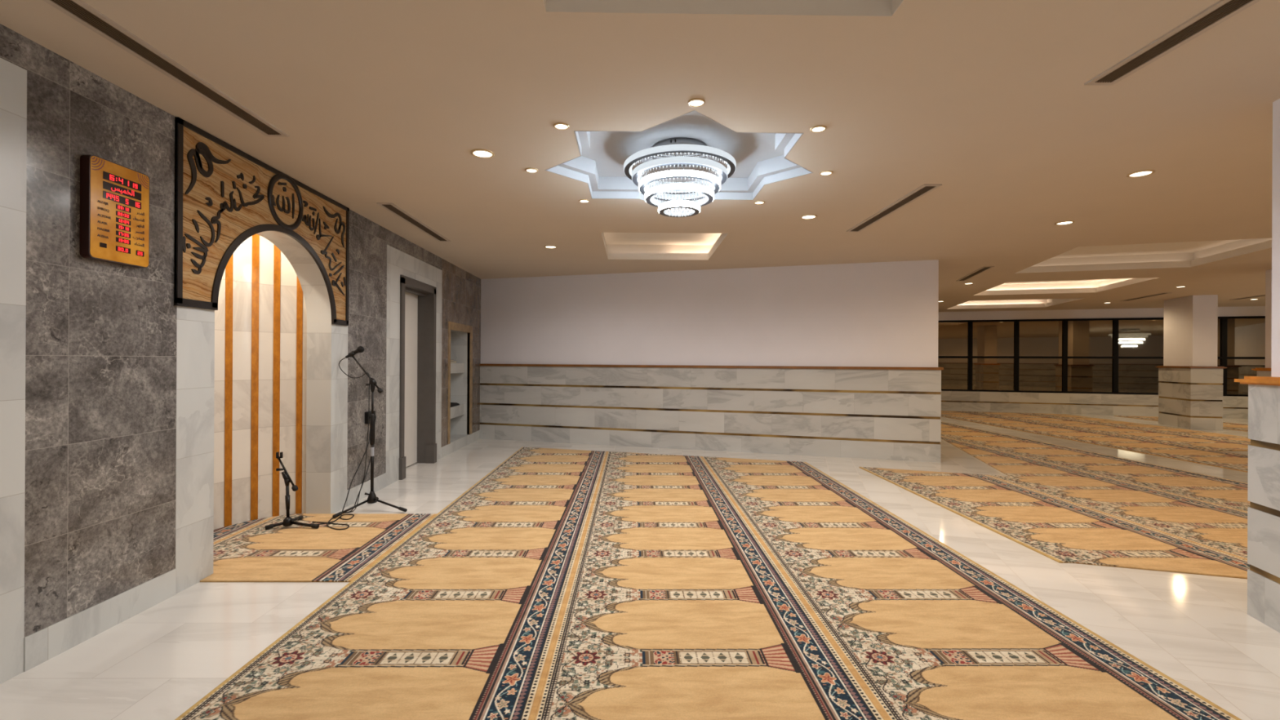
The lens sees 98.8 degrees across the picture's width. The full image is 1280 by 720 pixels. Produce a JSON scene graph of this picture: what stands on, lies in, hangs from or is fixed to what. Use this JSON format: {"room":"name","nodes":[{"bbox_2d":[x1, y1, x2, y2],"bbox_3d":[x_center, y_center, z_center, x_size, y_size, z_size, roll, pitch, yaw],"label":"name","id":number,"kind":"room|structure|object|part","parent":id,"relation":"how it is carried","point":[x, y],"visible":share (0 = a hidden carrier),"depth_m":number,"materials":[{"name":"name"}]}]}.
{"room":"mosque","nodes":[
{"label":"mosque","id":0,"kind":"room"},
{"bbox_2d":[0,23,480,684],"bbox_3d":[-2.471,-0.020,1.779,0.190,2.456,13.620,0,0,-1],"label":"wall","id":1,"kind":"structure","parent":0,"point":[107,384],"depth_m":2.50,"materials":[{"name":"stone"}]},
{"bbox_2d":[79,155,149,267],"bbox_3d":[-2.360,-0.658,2.477,0.043,0.442,0.290,0,0,-1],"label":"wall clock","id":2,"kind":"object","parent":1,"relation":"attached to","point":[114,197],"visible":1,"depth_m":2.44,"materials":[{"name":"orange wood"}]},
{"bbox_2d":[23,430,479,671],"bbox_3d":[-2.475,1.141,1.779,0.194,0.133,13.620,0,0,-1],"label":"baseboard","id":3,"kind":"structure","parent":1,"relation":"attached to","point":[46,643],"depth_m":2.47,"materials":[{"name":"stone"}]},
{"bbox_2d":[213,234,306,529],"bbox_3d":[-2.781,0.026,3.678,0.470,2.360,1.250,0,0,-1],"label":"niche","id":4,"kind":"object","parent":1,"relation":"attached to","point":[260,385],"visible":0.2,"depth_m":4.13,"materials":[{"name":"pale marble"},{"name":"wood"}]},
{"bbox_2d":[173,116,349,325],"bbox_3d":[-2.385,-0.763,3.659,0.023,0.966,1.692,0,0,-1],"label":"arch panel","id":5,"kind":"object","parent":1,"relation":"attached to","point":[225,196],"visible":1,"depth_m":3.19,"materials":[{"name":"wood"},{"name":"black lacquer"}]},
{"bbox_2d":[364,410,376,423],"bbox_3d":[-2.393,0.510,4.886,0.050,0.105,0.135,0,0,-1],"label":"wall socket","id":6,"kind":"object","parent":1,"relation":"attached to","point":[366,412],"visible":0.39,"depth_m":4.82,"materials":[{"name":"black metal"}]},
{"bbox_2d":[311,416,376,529],"bbox_3d":[-2.344,0.853,4.371,0.296,0.693,1.080,0,0,-14],"label":"cable","id":7,"kind":"object","parent":6,"relation":"hanging from","point":[328,522],"visible":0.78,"depth_m":4.05,"materials":[{"name":"black rubber"}]},
{"bbox_2d":[318,435,369,524],"bbox_3d":[-2.292,0.856,4.394,0.303,0.700,0.890,0,0,9],"label":"cable","id":8,"kind":"object","parent":6,"relation":"hanging from","point":[340,517],"visible":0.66,"depth_m":4.30,"materials":[{"name":"black rubber"}]},
{"bbox_2d":[399,275,436,479],"bbox_3d":[-2.537,0.173,6.015,0.278,2.068,0.977,0,0,-1],"label":"door","id":9,"kind":"structure","parent":1,"relation":"in","point":[417,391],"depth_m":6.39,"materials":[{"name":"white"}]},
{"bbox_2d":[448,321,472,444],"bbox_3d":[-2.629,0.307,7.500,0.372,1.600,1.035,0,0,-1],"label":"recessed shelf","id":10,"kind":"object","parent":1,"relation":"attached to","point":[457,332],"visible":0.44,"depth_m":7.89,"materials":[{"name":"wood"}]},
{"bbox_2d":[450,402,459,407],"bbox_3d":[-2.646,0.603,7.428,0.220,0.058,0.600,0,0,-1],"label":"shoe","id":11,"kind":"object","parent":10,"relation":"on","point":[452,404],"visible":0.32,"depth_m":7.50,"materials":[{"name":"black fabric"}]},
{"bbox_3d":[-2.659,0.707,7.477,0.273,0.151,0.828,0,0,-1],"label":"shelf","id":12,"kind":"part","parent":10,"relation":"part of","materials":[{"name":"stone"}]},
{"bbox_3d":[-2.656,0.111,7.477,0.273,0.138,0.828,0,0,-1],"label":"shelf","id":13,"kind":"part","parent":10,"relation":"part of","materials":[{"name":"stone"}]},
{"bbox_2d":[0,0,1279,311],"bbox_3d":[7.724,-1.198,6.597,22.400,0.001,23.000,0,0,-1],"label":"ceiling","id":14,"kind":"structure","parent":0,"point":[988,102],"depth_m":2.76,"materials":[{"name":"paint"}]},
{"bbox_2d":[42,0,288,137],"bbox_3d":[-1.992,-1.242,1.595,0.125,0.007,2.900,0,0,-1],"label":"ceiling vent","id":15,"kind":"object","parent":14,"relation":"in","point":[79,11],"visible":1,"depth_m":2.27,"materials":[{"name":"metal"}]},
{"bbox_2d":[376,202,450,241],"bbox_3d":[-2.035,-1.243,5.045,0.125,0.007,1.390,0,0,-1],"label":"ceiling vent","id":16,"kind":"object","parent":14,"relation":"in","point":[393,208],"visible":1,"depth_m":4.89,"materials":[{"name":"metal"}]},
{"bbox_2d":[470,148,494,158],"bbox_3d":[-0.944,-1.237,3.294,0.140,0.007,0.140,0,0,-1],"label":"recessed light","id":17,"kind":"object","parent":14,"relation":"in","point":[479,153],"visible":1,"depth_m":3.29,"materials":[{"name":"white plastic"}]},
{"bbox_2d":[524,168,537,173],"bbox_3d":[-0.707,-1.236,3.581,0.084,0.007,0.084,0,0,-1],"label":"recessed light","id":18,"kind":"object","parent":14,"relation":"in","point":[528,170],"visible":1,"depth_m":3.57,"materials":[{"name":"white"}]},
{"bbox_2d":[544,245,556,248],"bbox_3d":[-0.978,-1.237,6.008,0.140,0.007,0.140,0,0,-1],"label":"recessed light","id":19,"kind":"object","parent":14,"relation":"in","point":[546,246],"visible":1,"depth_m":6.00,"materials":[{"name":"white"}]},
{"bbox_2d":[553,122,569,129],"bbox_3d":[-0.415,-1.235,2.903,0.084,0.007,0.084,0,0,-1],"label":"recessed light","id":20,"kind":"object","parent":14,"relation":"in","point":[559,126],"visible":1,"depth_m":2.89,"materials":[{"name":"white"}]},
{"bbox_2d":[578,199,589,203],"bbox_3d":[-0.432,-1.235,4.267,0.084,0.007,0.084,0,0,-1],"label":"recessed light","id":21,"kind":"object","parent":14,"relation":"in","point":[584,201],"visible":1,"depth_m":4.26,"materials":[{"name":"white"}]},
{"bbox_2d":[601,232,728,260],"bbox_3d":[0.233,-1.335,6.043,1.383,0.200,1.580,0,0,-1],"label":"trim","id":22,"kind":"structure","parent":14,"relation":"attached to","point":[618,246],"depth_m":6.75,"materials":[{"name":"paint"}]},
{"bbox_2d":[544,110,813,200],"bbox_3d":[0.258,-1.235,3.593,1.628,0.003,1.628,0,0,22],"label":"trim","id":23,"kind":"structure","parent":14,"relation":"attached to","point":[693,110],"depth_m":2.98,"materials":[{"name":"paint"}]},
{"bbox_2d":[546,111,812,201],"bbox_3d":[0.259,-1.310,3.593,1.612,0.150,1.612,0,0,22],"label":"star-shaped ceiling recess","id":24,"kind":"structure","parent":14,"relation":"attached to","point":[759,157],"depth_m":3.69,"materials":[{"name":"paint"}]},
{"bbox_2d":[623,137,736,217],"bbox_3d":[0.258,-1.171,3.593,0.730,0.428,0.730,0,0,-33],"label":"chandelier","id":25,"kind":"object","parent":24,"relation":"hanging from","point":[682,152],"visible":1,"depth_m":3.43,"materials":[{"name":"metal"}]},
{"bbox_2d":[657,200,700,216],"bbox_3d":[0.257,-0.988,3.593,0.274,0.038,0.274,0,0,-1],"label":"diffuser","id":26,"kind":"object","parent":25,"relation":"attached to","point":[664,208],"depth_m":3.53,"materials":[{"name":"white glass"}]},
{"bbox_3d":[0.253,-0.980,3.590,0.203,0.034,0.199,0,0,-20],"label":"crystal plate","id":27,"kind":"part","parent":25,"relation":"part of","materials":[{"name":"white"}]},
{"bbox_2d":[644,182,714,205],"bbox_3d":[0.258,-1.068,3.593,0.452,0.038,0.452,0,0,-1],"label":"diffuser","id":28,"kind":"object","parent":25,"relation":"attached to","point":[708,193],"depth_m":3.44,"materials":[{"name":"white"}]},
{"bbox_2d":[638,169,720,199],"bbox_3d":[0.258,-1.136,3.593,0.534,0.038,0.534,0,0,-1],"label":"diffuser","id":29,"kind":"object","parent":25,"relation":"attached to","point":[715,182],"depth_m":3.43,"materials":[{"name":"white"}]},
{"bbox_2d":[631,156,727,192],"bbox_3d":[0.258,-1.200,3.593,0.624,0.038,0.624,0,0,-1],"label":"diffuser","id":30,"kind":"object","parent":25,"relation":"attached to","point":[719,168],"depth_m":3.36,"materials":[{"name":"grey"}]},
{"bbox_2d":[623,144,736,185],"bbox_3d":[0.258,-1.253,3.593,0.730,0.038,0.730,0,0,-1],"label":"diffuser","id":31,"kind":"object","parent":25,"relation":"attached to","point":[731,162],"depth_m":3.32,"materials":[{"name":"grey"}]},
{"bbox_2d":[687,97,705,106],"bbox_3d":[0.270,-1.231,2.628,0.084,0.007,0.084,0,0,-1],"label":"recessed light","id":32,"kind":"object","parent":14,"relation":"in","point":[695,102],"visible":1,"depth_m":2.62,"materials":[{"name":"white"}]},
{"bbox_2d":[543,0,903,16],"bbox_3d":[0.294,-1.335,1.206,1.385,0.200,1.655,0,0,-1],"label":"recessed ceiling panel","id":33,"kind":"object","parent":14,"relation":"attached to","point":[801,7],"depth_m":1.96,"materials":[{"name":"paint"}]},
{"bbox_2d":[754,200,764,204],"bbox_3d":[0.932,-1.228,4.284,0.084,0.007,0.084,0,0,-1],"label":"recessed light","id":34,"kind":"object","parent":14,"relation":"in","point":[756,202],"visible":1,"depth_m":4.28,"materials":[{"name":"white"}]},
{"bbox_2d":[800,214,817,219],"bbox_3d":[1.446,-1.225,4.704,0.140,0.007,0.140,0,0,-1],"label":"recessed light","id":35,"kind":"object","parent":14,"relation":"in","point":[806,216],"visible":1,"depth_m":4.69,"materials":[{"name":"white"}]},
{"bbox_2d":[809,124,826,132],"bbox_3d":[0.949,-1.228,2.920,0.084,0.007,0.084,0,0,-1],"label":"recessed light","id":36,"kind":"object","parent":14,"relation":"in","point":[820,128],"visible":1,"depth_m":2.91,"materials":[{"name":"white plastic"}]},
{"bbox_2d":[819,170,832,175],"bbox_3d":[1.223,-1.226,3.606,0.084,0.007,0.084,0,0,-1],"label":"recessed light","id":37,"kind":"object","parent":14,"relation":"in","point":[825,172],"visible":1,"depth_m":3.60,"materials":[{"name":"white"}]},
{"bbox_2d":[846,184,942,231],"bbox_3d":[2.035,-1.222,4.526,0.125,0.007,1.400,0,0,-1],"label":"ceiling vent","id":38,"kind":"object","parent":14,"relation":"in","point":[922,190],"visible":1,"depth_m":4.35,"materials":[{"name":"metal"}]},
{"bbox_2d":[956,266,994,280],"bbox_3d":[4.706,-1.209,7.739,0.125,0.007,1.320,0,0,17],"label":"ceiling vent","id":39,"kind":"object","parent":14,"relation":"in","point":[984,268],"visible":1,"depth_m":7.63,"materials":[{"name":"metal"}]},
{"bbox_2d":[946,297,1084,309],"bbox_3d":[7.913,-1.297,11.773,2.140,0.200,2.010,0,0,17],"label":"trim","id":40,"kind":"structure","parent":14,"relation":"attached to","point":[1045,302],"depth_m":12.60,"materials":[{"name":"paint"}]},
{"bbox_2d":[1054,220,1074,225],"bbox_3d":[3.764,-1.214,4.864,0.140,0.007,0.140,0,0,-1],"label":"recessed light","id":41,"kind":"object","parent":14,"relation":"in","point":[1067,222],"visible":1,"depth_m":4.86,"materials":[{"name":"white plastic"}]},
{"bbox_2d":[973,277,1158,295],"bbox_3d":[6.888,-1.302,9.115,2.090,0.200,1.970,0,0,17],"label":"trim","id":42,"kind":"structure","parent":14,"relation":"attached to","point":[1093,285],"depth_m":9.88,"materials":[{"name":"paint"}]},
{"bbox_2d":[1126,169,1155,177],"bbox_3d":[3.272,-1.216,3.586,0.140,0.007,0.140,0,0,-1],"label":"recessed light","id":43,"kind":"object","parent":14,"relation":"in","point":[1144,172],"visible":1,"depth_m":3.58,"materials":[{"name":"white"}]},
{"bbox_2d":[1014,237,1271,273],"bbox_3d":[5.908,-1.307,6.485,2.130,0.200,2.010,0,0,17],"label":"recessed ceiling panel","id":44,"kind":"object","parent":14,"relation":"attached to","point":[1183,254],"depth_m":7.16,"materials":[{"name":"paint"}]},
{"bbox_2d":[1120,292,1172,301],"bbox_3d":[9.502,-1.185,10.338,0.125,0.007,1.380,0,0,17],"label":"ceiling vent","id":45,"kind":"object","parent":14,"relation":"in","point":[1163,293],"visible":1,"depth_m":10.25,"materials":[{"name":"paint"}]},
{"bbox_2d":[1084,0,1260,85],"bbox_3d":[2.048,-1.222,1.336,0.125,0.007,2.200,0,0,-1],"label":"ceiling vent","id":46,"kind":"object","parent":14,"relation":"in","point":[1220,11],"visible":1,"depth_m":2.09,"materials":[{"name":"metal"}]},
{"bbox_2d":[1231,294,1265,299],"bbox_3d":[11.374,-1.176,10.063,0.125,0.007,1.300,0,0,17],"label":"ceiling vent","id":47,"kind":"object","parent":14,"relation":"in","point":[1260,295],"visible":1,"depth_m":10.30,"materials":[{"name":"metal"}]},
{"bbox_2d":[0,410,1279,719],"bbox_3d":[7.712,1.258,6.597,22.400,0.001,23.000,0,0,-1],"label":"floor","id":48,"kind":"structure","parent":0,"point":[1197,631],"depth_m":2.64,"materials":[{"name":"white tile"}]},
{"bbox_2d":[213,515,275,543],"bbox_3d":[-2.894,1.201,3.676,0.226,0.009,1.066,0,0,-1],"label":"carpet","id":49,"kind":"object","parent":48,"relation":"on","point":[220,534],"visible":0.43,"depth_m":3.89,"materials":[{"name":"carpet"}]},
{"bbox_2d":[200,513,436,582],"bbox_3d":[-2.180,1.205,3.641,1.198,0.009,1.312,0,0,-1],"label":"carpet","id":50,"kind":"object","parent":48,"relation":"on","point":[294,553],"visible":0.9,"depth_m":3.51,"materials":[{"name":"carpet"}]},
{"bbox_2d":[264,452,319,529],"bbox_3d":[-2.467,0.929,3.994,0.358,0.538,0.276,0,0,-1],"label":"microphone stand","id":51,"kind":"object","parent":50,"relation":"on","point":[288,521],"visible":1,"depth_m":3.91,"materials":[{"name":"black metal"}]},
{"bbox_3d":[-2.584,1.171,3.893,0.125,0.043,0.020,0,0,-25],"label":"leg","id":52,"kind":"part","parent":51,"relation":"part of","materials":[{"name":"black metal"}]},
{"bbox_3d":[-2.523,0.813,3.924,0.126,0.217,0.013,0,0,-1],"label":"boom arm","id":53,"kind":"part","parent":51,"relation":"part of","materials":[{"name":"black metal"}]},
{"bbox_3d":[-2.392,1.172,3.912,0.208,0.043,0.020,0,0,6],"label":"leg","id":54,"kind":"part","parent":51,"relation":"part of","materials":[{"name":"black metal"}]},
{"bbox_2d":[332,351,407,518],"bbox_3d":[-2.082,0.563,4.399,0.490,1.272,0.510,0,0,-1],"label":"microphone stand","id":55,"kind":"object","parent":50,"relation":"on","point":[371,499],"visible":1,"depth_m":4.36,"materials":[{"name":"black metal"}]},
{"bbox_3d":[-2.235,1.149,4.251,0.017,0.092,0.274,0,0,39],"label":"leg","id":56,"kind":"part","parent":55,"relation":"part of","materials":[{"name":"black metal"}]},
{"bbox_2d":[338,357,370,513],"bbox_3d":[-2.270,0.593,4.357,0.230,1.231,0.122,0,0,-25],"label":"cable","id":57,"kind":"object","parent":55,"relation":"attached to","point":[344,357],"visible":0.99,"depth_m":4.35,"materials":[{"name":"black rubber"}]},
{"bbox_2d":[345,346,364,358],"bbox_3d":[-2.272,-0.062,4.372,0.146,0.098,0.053,0,0,-1],"label":"microphone","id":58,"kind":"object","parent":55,"relation":"attached to","point":[360,348],"visible":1,"depth_m":4.36,"materials":[{"name":"black metal"}]},
{"bbox_2d":[356,346,364,352],"bbox_3d":[-2.226,-0.085,4.372,0.054,0.054,0.053,0,0,-1],"label":"grille","id":59,"kind":"object","parent":58,"relation":"attached to","point":[360,348],"depth_m":4.36,"materials":[{"name":"black metal"}]},
{"bbox_3d":[-2.180,0.107,4.373,0.226,0.276,0.013,0,0,-1],"label":"boom arm","id":60,"kind":"part","parent":55,"relation":"part of","materials":[{"name":"black metal"}]},
{"bbox_3d":[-1.977,1.150,4.350,0.278,0.092,0.017,0,0,9],"label":"leg","id":61,"kind":"part","parent":55,"relation":"part of","materials":[{"name":"black metal"}]},
{"bbox_2d":[174,446,608,719],"bbox_3d":[-0.987,1.211,4.297,1.200,0.009,6.618,0,0,-1],"label":"carpet","id":62,"kind":"object","parent":48,"relation":"on","point":[460,620],"visible":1,"depth_m":2.53,"materials":[{"name":"carpet"}]},
{"bbox_2d":[533,451,889,719],"bbox_3d":[0.215,1.217,4.134,1.200,0.009,6.262,0,0,-1],"label":"carpet","id":63,"kind":"object","parent":48,"relation":"on","point":[677,608],"visible":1,"depth_m":2.53,"materials":[{"name":"carpet"}]},
{"bbox_2d":[702,456,1241,719],"bbox_3d":[1.417,1.223,3.971,1.200,0.009,5.905,0,0,-1],"label":"carpet","id":64,"kind":"object","parent":48,"relation":"on","point":[931,633],"visible":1,"depth_m":2.53,"materials":[{"name":"carpet"}]},
{"bbox_2d":[858,466,1249,578],"bbox_3d":[3.131,1.231,4.648,1.200,0.009,3.298,0,0,-1],"label":"carpet","id":65,"kind":"object","parent":48,"relation":"on","point":[1061,531],"visible":0.98,"depth_m":4.00,"materials":[{"name":"carpet"}]},
{"bbox_2d":[941,436,1247,559],"bbox_3d":[4.323,1.237,5.337,1.200,0.009,7.365,0,0,-1],"label":"carpet","id":66,"kind":"object","parent":48,"relation":"on","point":[1222,528],"visible":0.9,"depth_m":4.80,"materials":[{"name":"carpet"}]},
{"bbox_2d":[941,410,1248,472],"bbox_3d":[7.356,1.252,7.908,1.200,0.009,11.630,0,0,-1],"label":"carpet","id":67,"kind":"object","parent":48,"relation":"on","point":[1238,462],"visible":0.91,"depth_m":8.34,"materials":[{"name":"carpet"}]},
{"bbox_2d":[941,422,1250,511],"bbox_3d":[5.498,1.243,7.281,1.200,0.009,11.224,0,0,-1],"label":"carpet","id":68,"kind":"object","parent":48,"relation":"on","point":[1224,492],"visible":0.9,"depth_m":6.28,"materials":[{"name":"carpet"}]},
{"bbox_2d":[967,411,1250,451],"bbox_3d":[8.524,1.258,10.486,1.200,0.009,5.757,0,0,-1],"label":"carpet","id":69,"kind":"object","parent":48,"relation":"on","point":[1168,437],"visible":0.92,"depth_m":9.44,"materials":[{"name":"carpet"}]},
{"bbox_2d":[1026,413,1250,444],"bbox_3d":[9.523,1.263,10.562,0.800,0.009,4.884,0,0,-1],"label":"carpet","id":70,"kind":"object","parent":48,"relation":"on","point":[1148,427],"visible":0.93,"depth_m":10.12,"materials":[{"name":"carpet"}]},
{"bbox_2d":[1113,415,1248,431],"bbox_3d":[11.453,1.273,7.323,1.200,0.009,10.358,0,0,-1],"label":"carpet","id":71,"kind":"object","parent":48,"relation":"on","point":[1228,425],"visible":0.25,"depth_m":10.86,"materials":[{"name":"carpet"}]},
{"bbox_2d":[480,259,943,462],"bbox_3d":[0.825,-0.004,9.235,6.922,2.456,3.442,0,0,17],"label":"wall","id":72,"kind":"structure","parent":0,"point":[836,360],"depth_m":7.38,"materials":[{"name":"white paint"}]},
{"bbox_3d":[0.825,0.090,9.235,6.922,0.032,3.442,0,0,17],"label":"rail","id":73,"kind":"part","parent":72,"relation":"part of","materials":[{"name":"brown wood"}]},
{"bbox_2d":[937,306,1265,418],"bbox_3d":[13.349,0.059,12.095,18.500,2.456,0.301,0,0,17],"label":"wall","id":74,"kind":"structure","parent":0,"point":[1139,405],"depth_m":12.91,"materials":[{"name":"grey stone"}]},
{"bbox_2d":[937,320,970,391],"bbox_3d":[7.664,-0.106,13.676,0.990,1.752,0.090,0,0,17],"label":"window","id":75,"kind":"structure","parent":74,"relation":"attached to","point":[954,335],"depth_m":13.62,"materials":[{"name":"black glass"}]},
{"bbox_3d":[7.665,-0.517,13.671,0.900,0.840,0.010,0,0,17],"label":"pane","id":76,"kind":"part","parent":75,"relation":"part of","materials":[{"name":"clear glass"}]},
{"bbox_3d":[7.661,0.341,13.671,0.900,0.775,0.010,0,0,17],"label":"pane","id":77,"kind":"part","parent":75,"relation":"part of","materials":[{"name":"clear glass"}]},
{"bbox_2d":[970,319,1017,392],"bbox_3d":[8.613,-0.101,13.394,0.990,1.752,0.090,0,0,17],"label":"window","id":78,"kind":"structure","parent":74,"relation":"attached to","point":[993,343],"depth_m":13.38,"materials":[{"name":"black glass"}]},
{"bbox_3d":[8.614,-0.512,13.389,0.900,0.840,0.010,0,0,17],"label":"pane","id":79,"kind":"part","parent":78,"relation":"part of","materials":[{"name":"clear glass"}]},
{"bbox_3d":[8.610,0.345,13.389,0.900,0.775,0.010,0,0,17],"label":"pane","id":80,"kind":"part","parent":78,"relation":"part of","materials":[{"name":"clear glass"}]},
{"bbox_2d":[1017,319,1065,393],"bbox_3d":[9.562,-0.096,13.111,0.990,1.752,0.090,0,0,17],"label":"window","id":81,"kind":"structure","parent":74,"relation":"attached to","point":[1041,343],"depth_m":13.09,"materials":[{"name":"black glass"}]},
{"bbox_3d":[9.563,-0.507,13.107,0.900,0.840,0.010,0,0,17],"label":"pane","id":82,"kind":"part","parent":81,"relation":"part of","materials":[{"name":"clear glass"}]},
{"bbox_3d":[9.559,0.350,13.107,0.900,0.775,0.010,0,0,17],"label":"pane","id":83,"kind":"part","parent":81,"relation":"part of","materials":[{"name":"clear glass"}]},
{"bbox_2d":[1065,318,1116,394],"bbox_3d":[10.511,-0.092,12.829,0.990,1.752,0.090,0,0,17],"label":"window","id":84,"kind":"structure","parent":74,"relation":"attached to","point":[1090,343],"depth_m":12.82,"materials":[{"name":"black glass"}]},
{"bbox_3d":[10.508,0.355,12.825,0.900,0.775,0.010,0,0,17],"label":"pane","id":85,"kind":"part","parent":84,"relation":"part of","materials":[{"name":"clear glass"}]},
{"bbox_3d":[10.512,-0.503,12.825,0.900,0.840,0.010,0,0,17],"label":"pane","id":86,"kind":"part","parent":84,"relation":"part of","materials":[{"name":"clear glass"}]},
{"bbox_2d":[1115,317,1164,395],"bbox_3d":[11.460,-0.087,12.547,0.990,1.752,0.090,0,0,17],"label":"window","id":87,"kind":"structure","parent":74,"relation":"attached to","point":[1139,340],"depth_m":12.55,"materials":[{"name":"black glass"}]},
{"bbox_3d":[11.456,0.360,12.542,0.900,0.775,0.010,0,0,17],"label":"pane","id":88,"kind":"part","parent":87,"relation":"part of","materials":[{"name":"clear glass"}]},
{"bbox_3d":[11.461,-0.498,12.542,0.900,0.840,0.010,0,0,17],"label":"pane","id":89,"kind":"part","parent":87,"relation":"part of","materials":[{"name":"clear glass"}]},
{"bbox_2d":[1217,316,1224,395],"bbox_3d":[12.409,-0.082,12.265,0.990,1.752,0.090,0,0,17],"label":"window","id":90,"kind":"structure","parent":74,"relation":"attached to","point":[1220,342],"depth_m":12.11,"materials":[{"name":"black glass"}]},
{"bbox_3d":[12.410,-0.493,12.260,0.900,0.840,0.010,0,0,17],"label":"pane","id":91,"kind":"part","parent":90,"relation":"part of","materials":[{"name":"clear glass"}]},
{"bbox_3d":[12.405,0.364,12.260,0.900,0.775,0.010,0,0,17],"label":"pane","id":92,"kind":"part","parent":90,"relation":"part of","materials":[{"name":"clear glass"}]},
{"bbox_2d":[1224,315,1265,396],"bbox_3d":[13.358,-0.077,11.983,0.990,1.752,0.090,0,0,17],"label":"window","id":93,"kind":"structure","parent":74,"relation":"attached to","point":[1244,335],"depth_m":12.02,"materials":[{"name":"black glass"}]},
{"bbox_3d":[13.359,-0.488,11.978,0.900,0.840,0.010,0,0,17],"label":"pane","id":94,"kind":"part","parent":93,"relation":"part of","materials":[{"name":"clear glass"}]},
{"bbox_3d":[13.354,0.369,11.978,0.900,0.775,0.010,0,0,17],"label":"pane","id":95,"kind":"part","parent":93,"relation":"part of","materials":[{"name":"clear glass"}]},
{"bbox_2d":[1155,294,1226,430],"bbox_3d":[10.424,0.044,10.414,0.538,2.456,1.018,0,0,17],"label":"pillar","id":96,"kind":"structure","parent":0,"point":[1190,384],"depth_m":10.06,"materials":[{"name":"beige paint"}]},
{"bbox_3d":[10.423,0.135,10.414,0.538,0.038,1.018,0,0,17],"label":"rail","id":97,"kind":"part","parent":96,"relation":"part of","materials":[{"name":"brown wood"}]},
{"bbox_2d":[1234,98,1279,632],"bbox_3d":[3.159,0.008,2.079,0.793,2.456,1.078,0,0,17],"label":"pillar","id":98,"kind":"structure","parent":0,"point":[1264,392],"depth_m":2.58,"materials":[{"name":"grey stone"}]},
{"bbox_3d":[3.159,0.099,2.079,0.793,0.038,1.078,0,0,17],"label":"rail","id":99,"kind":"part","parent":98,"relation":"part of","materials":[{"name":"wood"}]},
{"bbox_2d":[1251,269,1271,376],"bbox_3d":[8.388,0.034,6.867,0.538,2.456,0.998,0,0,17],"label":"pillar","id":100,"kind":"structure","parent":0,"point":[1266,371],"depth_m":7.26,"materials":[{"name":"grey stone"}]},
{"bbox_3d":[8.388,0.125,6.867,0.538,0.038,0.998,0,0,17],"label":"rail","id":101,"kind":"part","parent":100,"relation":"part of","materials":[{"name":"wood"}]}
]}

